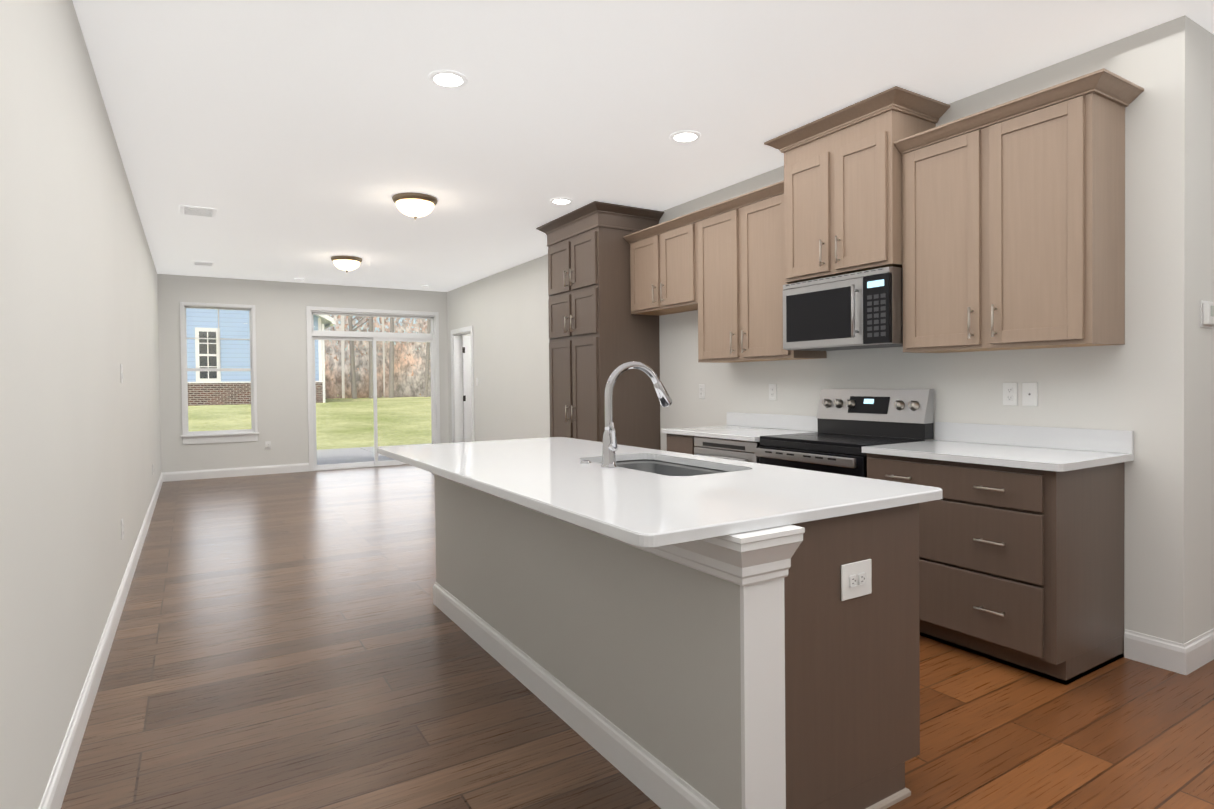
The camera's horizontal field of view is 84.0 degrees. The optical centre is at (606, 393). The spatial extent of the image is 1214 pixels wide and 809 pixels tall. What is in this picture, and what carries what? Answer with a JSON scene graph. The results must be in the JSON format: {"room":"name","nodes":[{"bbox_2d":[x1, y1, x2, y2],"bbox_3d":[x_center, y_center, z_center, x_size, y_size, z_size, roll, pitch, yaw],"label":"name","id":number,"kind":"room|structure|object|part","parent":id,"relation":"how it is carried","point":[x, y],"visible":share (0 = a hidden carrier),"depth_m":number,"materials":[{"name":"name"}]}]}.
{"room":"kitchen","nodes":[
{"label":"kitchen","id":0,"kind":"room"},
{"bbox_2d":[0,0,160,808],"bbox_3d":[-2.809,-0.155,3.743,0.120,2.760,12.380,-1,1,-32],"label":"wall","id":1,"kind":"structure","parent":0,"point":[80,440],"depth_m":2.24,"materials":[{"name":"beige paint"}]},
{"bbox_2d":[39,472,162,808],"bbox_3d":[-2.738,1.161,3.799,0.015,0.125,12.140,-1,1,-32],"label":"baseboard","id":2,"kind":"structure","parent":1,"relation":"attached to","point":[56,789],"depth_m":2.61,"materials":[{"name":"white wood"}]},
{"bbox_2d":[120,364,122,382],"bbox_3d":[-2.956,-0.119,4.111,0.010,0.116,0.072,-1,1,-32],"label":"light switch","id":3,"kind":"object","parent":1,"relation":"attached to","point":[121,374],"visible":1,"depth_m":4.08,"materials":[{"name":"white plastic"}]},
{"bbox_2d":[121,519,123,539],"bbox_3d":[-2.858,0.802,3.980,0.009,0.116,0.072,-1,1,-32],"label":"outlet","id":4,"kind":"object","parent":1,"relation":"attached to","point":[122,530],"depth_m":3.96,"materials":[{"name":"white plastic"}]},
{"bbox_2d":[157,274,469,471],"bbox_3d":[-3.312,-0.256,10.628,6.230,2.760,0.120,-1,1,-32],"label":"wall","id":5,"kind":"structure","parent":0,"point":[281,369],"depth_m":9.64,"materials":[{"name":"beige paint"}]},
{"bbox_2d":[180,302,258,444],"bbox_3d":[-5.363,-0.276,9.340,0.940,1.917,0.164,-1,1,-32],"label":"double-hung window","id":6,"kind":"structure","parent":5,"relation":"in","point":[216,436],"depth_m":9.33,"materials":[{"name":"white"}]},
{"bbox_2d":[163,463,308,481],"bbox_3d":[-5.134,1.099,9.441,1.777,0.125,0.015,-1,1,-32],"label":"baseboard","id":7,"kind":"structure","parent":5,"relation":"attached to","point":[300,467],"depth_m":9.40,"materials":[{"name":"white wood"}]},
{"bbox_2d":[265,441,270,449],"bbox_3d":[-4.835,0.745,9.624,0.072,0.116,0.009,-1,1,-32],"label":"outlet","id":8,"kind":"object","parent":5,"relation":"attached to","point":[267,445],"visible":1,"depth_m":9.62,"materials":[{"name":"white plastic"}]},
{"bbox_2d":[306,306,439,470],"bbox_3d":[-3.580,-0.081,10.452,1.969,2.420,0.137,-1,1,-32],"label":"sliding glass door","id":9,"kind":"structure","parent":5,"relation":"in","point":[313,335],"depth_m":10.41,"materials":[{"name":"white"}]},
{"bbox_2d":[61,464,1213,808],"bbox_3d":[-0.140,1.222,5.395,6.350,0.100,12.380,-1,1,-32],"label":"floor","id":10,"kind":"structure","parent":0,"point":[297,640],"depth_m":2.64,"materials":[{"name":"brown wood"}]},
{"bbox_2d":[536,201,663,449],"bbox_3d":[-0.077,-0.216,6.219,0.705,2.748,1.110,-1,1,-32],"label":"pantry cabinet","id":11,"kind":"object","parent":10,"relation":"on","point":[599,333],"visible":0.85,"depth_m":5.87,"materials":[{"name":"brown wood"}]},
{"bbox_2d":[423,469,942,808],"bbox_3d":[-0.004,0.766,2.934,0.850,0.884,2.620,-1,1,-32],"label":"kitchen island","id":12,"kind":"object","parent":10,"relation":"on","point":[665,629],"depth_m":1.96,"materials":[{"name":"beige paint"}]},
{"bbox_3d":[-0.268,1.150,2.825,0.155,0.125,2.536,-1,1,-32],"label":"moulding","id":13,"kind":"part","parent":12,"relation":"part of","materials":[{"name":"white wood"}]},
{"bbox_2d":[377,437,942,548],"bbox_3d":[-0.105,0.310,2.892,1.140,0.030,2.579,-1,1,-32],"label":"island countertop","id":14,"kind":"structure","parent":12,"relation":"on","point":[561,478],"depth_m":2.16,"materials":[{"name":"white stone"}]},
{"bbox_2d":[597,361,671,468],"bbox_3d":[0.133,0.082,2.753,0.344,0.425,0.097,-1,1,-32],"label":"faucet","id":15,"kind":"object","parent":14,"relation":"on","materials":[{"name":"silver metal"}]},
{"bbox_2d":[621,457,724,476],"bbox_3d":[0.223,0.427,2.829,0.442,0.234,0.792,-1,1,-32],"label":"sink","id":16,"kind":"object","parent":14,"relation":"in","point":[654,464],"depth_m":3.12,"materials":[{"name":"silver metal"}]},
{"bbox_2d":[841,559,871,600],"bbox_3d":[0.707,0.527,1.905,0.127,0.100,0.011,-1,1,-32],"label":"outlet","id":17,"kind":"object","parent":12,"relation":"attached to","point":[856,574],"depth_m":1.90,"materials":[{"name":"white plastic"}]},
{"bbox_2d":[661,432,748,454],"bbox_3d":[0.776,0.727,4.937,0.625,0.884,0.332,-1,1,-32],"label":"base cabinet","id":18,"kind":"object","parent":10,"relation":"on","point":[680,444],"depth_m":4.74,"materials":[{"name":"beige wood"}]},
{"bbox_2d":[661,424,824,441],"bbox_3d":[0.920,0.271,4.669,0.645,0.030,0.957,-1,1,-32],"label":"countertop","id":19,"kind":"structure","parent":18,"relation":"on","point":[729,431],"depth_m":4.60,"materials":[{"name":"white stone"}]},
{"bbox_2d":[694,436,762,462],"bbox_3d":[0.992,0.732,4.515,0.639,0.882,0.607,-1,1,-32],"label":"dishwasher","id":20,"kind":"object","parent":10,"relation":"on","point":[738,450],"visible":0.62,"depth_m":4.33,"materials":[{"name":"grey metal"}]},
{"bbox_2d":[755,389,933,477],"bbox_3d":[1.353,0.579,3.925,0.656,1.200,0.756,-1,1,-32],"label":"range","id":21,"kind":"object","parent":10,"relation":"on","point":[889,415],"visible":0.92,"depth_m":3.88,"materials":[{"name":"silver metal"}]},
{"bbox_2d":[862,452,1124,684],"bbox_3d":[1.819,0.742,3.239,0.625,0.884,0.892,-1,1,-32],"label":"base cabinet","id":22,"kind":"object","parent":10,"relation":"on","point":[1021,547],"depth_m":2.89,"materials":[{"name":"beige wood"}]},
{"bbox_2d":[862,440,1133,471],"bbox_3d":[1.815,0.284,3.212,0.645,0.030,0.927,-1,1,-32],"label":"countertop","id":23,"kind":"structure","parent":22,"relation":"on","point":[959,451],"depth_m":3.03,"materials":[{"name":"white stone"}]},
{"bbox_2d":[72,0,1213,291],"bbox_3d":[-0.170,-1.638,5.351,6.350,0.100,12.380,-1,1,-32],"label":"ceiling","id":24,"kind":"structure","parent":0,"point":[290,140],"depth_m":3.56,"materials":[{"name":"white paint"}]},
{"bbox_2d":[179,205,216,217],"bbox_3d":[-3.497,-1.554,5.773,0.270,0.009,0.330,-1,1,-32],"label":"ceiling vent","id":25,"kind":"object","parent":24,"relation":"in","point":[197,211],"visible":0.98,"depth_m":5.75,"materials":[{"name":"white metal"}]},
{"bbox_2d":[192,261,214,265],"bbox_3d":[-4.913,-1.577,8.213,0.240,0.009,0.280,-1,1,-32],"label":"ceiling vent","id":26,"kind":"object","parent":24,"relation":"in","point":[201,263],"visible":1,"depth_m":8.18,"materials":[{"name":"white metal"}]},
{"bbox_2d":[294,278,303,281],"bbox_3d":[-4.322,-1.590,9.467,0.130,0.034,0.130,-1,1,-32],"label":"smoke detector","id":27,"kind":"object","parent":24,"relation":"attached to","point":[299,279],"visible":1,"depth_m":9.42,"materials":[{"name":"white plastic"}]},
{"bbox_2d":[330,255,362,272],"bbox_3d":[-3.078,-1.510,7.979,0.356,0.173,0.356,-1,1,-32],"label":"ceiling light","id":28,"kind":"object","parent":24,"relation":"attached to","point":[346,263],"visible":1,"depth_m":7.87,"materials":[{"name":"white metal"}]},
{"bbox_2d":[392,193,437,219],"bbox_3d":[-1.551,-1.487,5.455,0.356,0.173,0.356,-1,1,-32],"label":"ceiling light","id":29,"kind":"object","parent":24,"relation":"attached to","point":[415,205],"visible":1,"depth_m":5.35,"materials":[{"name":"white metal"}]},
{"bbox_2d":[428,70,467,87],"bbox_3d":[-0.782,-1.545,3.321,0.190,0.008,0.190,-1,1,-32],"label":"recessed light","id":30,"kind":"object","parent":24,"relation":"in","point":[448,78],"visible":1,"depth_m":3.31,"materials":[{"name":"white plastic"}]},
{"bbox_2d":[550,198,572,204],"bbox_3d":[-0.377,-1.584,5.565,0.190,0.008,0.190,-1,1,-32],"label":"recessed light","id":31,"kind":"object","parent":24,"relation":"in","point":[561,201],"visible":0.96,"depth_m":5.56,"materials":[{"name":"white plastic"}]},
{"bbox_2d":[670,130,700,142],"bbox_3d":[0.480,-1.571,4.132,0.190,0.008,0.190,-1,1,-32],"label":"recessed light","id":32,"kind":"object","parent":24,"relation":"in","point":[685,136],"visible":1,"depth_m":4.12,"materials":[{"name":"white plastic"}]},
{"bbox_2d":[447,28,1149,634],"bbox_3d":[-0.067,-0.234,6.997,0.120,2.760,9.465,-1,1,-32],"label":"wall","id":33,"kind":"structure","parent":0,"point":[505,314],"depth_m":3.76,"materials":[{"name":"beige paint"}]},
{"bbox_2d":[451,326,474,442],"bbox_3d":[-2.172,0.055,10.433,0.157,2.120,0.970,-1,1,-32],"label":"interior door","id":34,"kind":"structure","parent":33,"relation":"in","point":[456,384],"depth_m":10.76,"materials":[{"name":"white wood"}]},
{"bbox_2d":[462,336,471,441],"bbox_3d":[-1.938,0.084,10.964,0.813,2.016,0.126,-1,1,-32],"label":"interior door","id":35,"kind":"structure","parent":34,"relation":"attached to","point":[466,353],"depth_m":10.81,"materials":[{"name":"white wood"}]},
{"bbox_2d":[627,216,690,315],"bbox_3d":[0.562,-1.005,5.517,0.325,0.645,0.906,-1,1,-32],"label":"upper cabinet","id":36,"kind":"object","parent":33,"relation":"attached to","point":[660,258],"depth_m":5.43,"materials":[{"name":"brown wood"}]},
{"bbox_2d":[699,384,704,398],"bbox_3d":[0.773,-0.015,5.510,0.009,0.116,0.072,-1,1,-32],"label":"outlet","id":37,"kind":"object","parent":33,"relation":"attached to","point":[701,386],"depth_m":5.50,"materials":[{"name":"white plastic"}]},
{"bbox_2d":[691,184,826,362],"bbox_3d":[1.049,-0.776,4.731,0.325,1.090,0.945,-1,1,-32],"label":"upper cabinet","id":38,"kind":"object","parent":33,"relation":"attached to","point":[737,293],"depth_m":4.66,"materials":[{"name":"brown wood"}]},
{"bbox_2d":[769,384,776,399],"bbox_3d":[1.186,-0.009,4.838,0.009,0.116,0.072,-1,1,-32],"label":"outlet","id":39,"kind":"object","parent":33,"relation":"attached to","point":[772,387],"depth_m":4.83,"materials":[{"name":"white plastic"}]},
{"bbox_2d":[779,92,938,283],"bbox_3d":[1.459,-1.131,3.975,0.405,0.880,0.762,-1,1,-32],"label":"upper cabinet","id":40,"kind":"object","parent":33,"relation":"attached to","point":[839,189],"depth_m":3.79,"materials":[{"name":"brown wood"}]},
{"bbox_2d":[783,266,902,350],"bbox_3d":[1.444,-0.472,3.972,0.457,0.408,0.756,-1,1,-32],"label":"microwave","id":41,"kind":"object","parent":40,"relation":"attached to","point":[858,310],"visible":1,"depth_m":3.80,"materials":[{"name":"silver metal"}]},
{"bbox_2d":[727,412,1133,451],"bbox_3d":[1.629,0.207,4.109,0.020,0.101,2.652,-1,1,-32],"label":"backsplash","id":42,"kind":"structure","parent":33,"relation":"attached to","point":[1093,440],"depth_m":3.42,"materials":[{"name":"white stone"}]},
{"bbox_2d":[1003,383,1017,405],"bbox_3d":[2.051,0.004,3.431,0.009,0.116,0.072,-1,1,-32],"label":"outlet","id":43,"kind":"object","parent":33,"relation":"attached to","point":[1010,390],"depth_m":3.43,"materials":[{"name":"white plastic"}]},
{"bbox_2d":[899,76,1130,352],"bbox_3d":[1.932,-0.763,3.294,0.325,1.090,0.892,-1,1,-32],"label":"upper cabinet","id":44,"kind":"object","parent":33,"relation":"attached to","point":[999,227],"depth_m":3.08,"materials":[{"name":"brown wood"}]},
{"bbox_2d":[1022,383,1037,405],"bbox_3d":[2.101,0.005,3.352,0.007,0.116,0.072,-1,1,-32],"label":"outlet","id":45,"kind":"object","parent":33,"relation":"attached to","point":[1029,394],"depth_m":3.35,"materials":[{"name":"white plastic"}]},
{"bbox_2d":[1149,15,1213,643],"bbox_3d":[3.323,-0.215,3.455,2.190,2.760,0.120,-1,1,-32],"label":"wall","id":46,"kind":"structure","parent":0,"point":[1181,488],"depth_m":2.89,"materials":[{"name":"beige paint"}]},
{"bbox_2d":[1124,628,1213,674],"bbox_3d":[3.312,1.102,3.502,2.205,0.125,0.222,-1,1,-32],"label":"baseboard","id":47,"kind":"structure","parent":46,"relation":"attached to","point":[1190,656],"depth_m":2.92,"materials":[{"name":"white wood"}]},
{"bbox_2d":[1200,300,1213,327],"bbox_3d":[2.628,-0.344,2.938,0.136,0.116,0.028,-1,1,-32],"label":"thermostat","id":48,"kind":"object","parent":46,"relation":"attached to","point":[1206,314],"visible":1,"depth_m":2.91,"materials":[{"name":"white plastic"}]},
{"label":"outside","id":49,"kind":"structure","parent":0,"visible":0},
{"bbox_2d":[188,396,431,449],"bbox_3d":[-29.473,-1.506,105.549,220.000,3.130,189.039,-1,1,-32],"label":"ground","id":50,"kind":"structure","parent":49,"point":[331,406],"depth_m":19.88,"materials":[{"name":"green plant"}]},
{"bbox_2d":[186,308,335,405],"bbox_3d":[-21.307,-3.512,25.740,19.370,8.380,7.360,-1,1,-32],"label":"neighbor house","id":51,"kind":"structure","parent":50,"relation":"on","point":[237,327],"depth_m":25.98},
{"bbox_2d":[317,443,431,464],"bbox_3d":[-4.157,1.226,12.330,3.400,0.200,3.638,-1,1,-32],"label":"patio slab","id":52,"kind":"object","parent":50,"relation":"on","point":[367,452],"depth_m":12.25,"materials":[{"name":"concrete"}]},
{"bbox_2d":[324,315,430,398],"bbox_3d":[-7.718,-9.905,41.179,110.000,20.800,4.777,-1,1,-32],"label":"trees","id":53,"kind":"object","parent":50,"relation":"on","point":[333,361],"depth_m":37.32,"materials":[{"name":"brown plant"}]}
]}

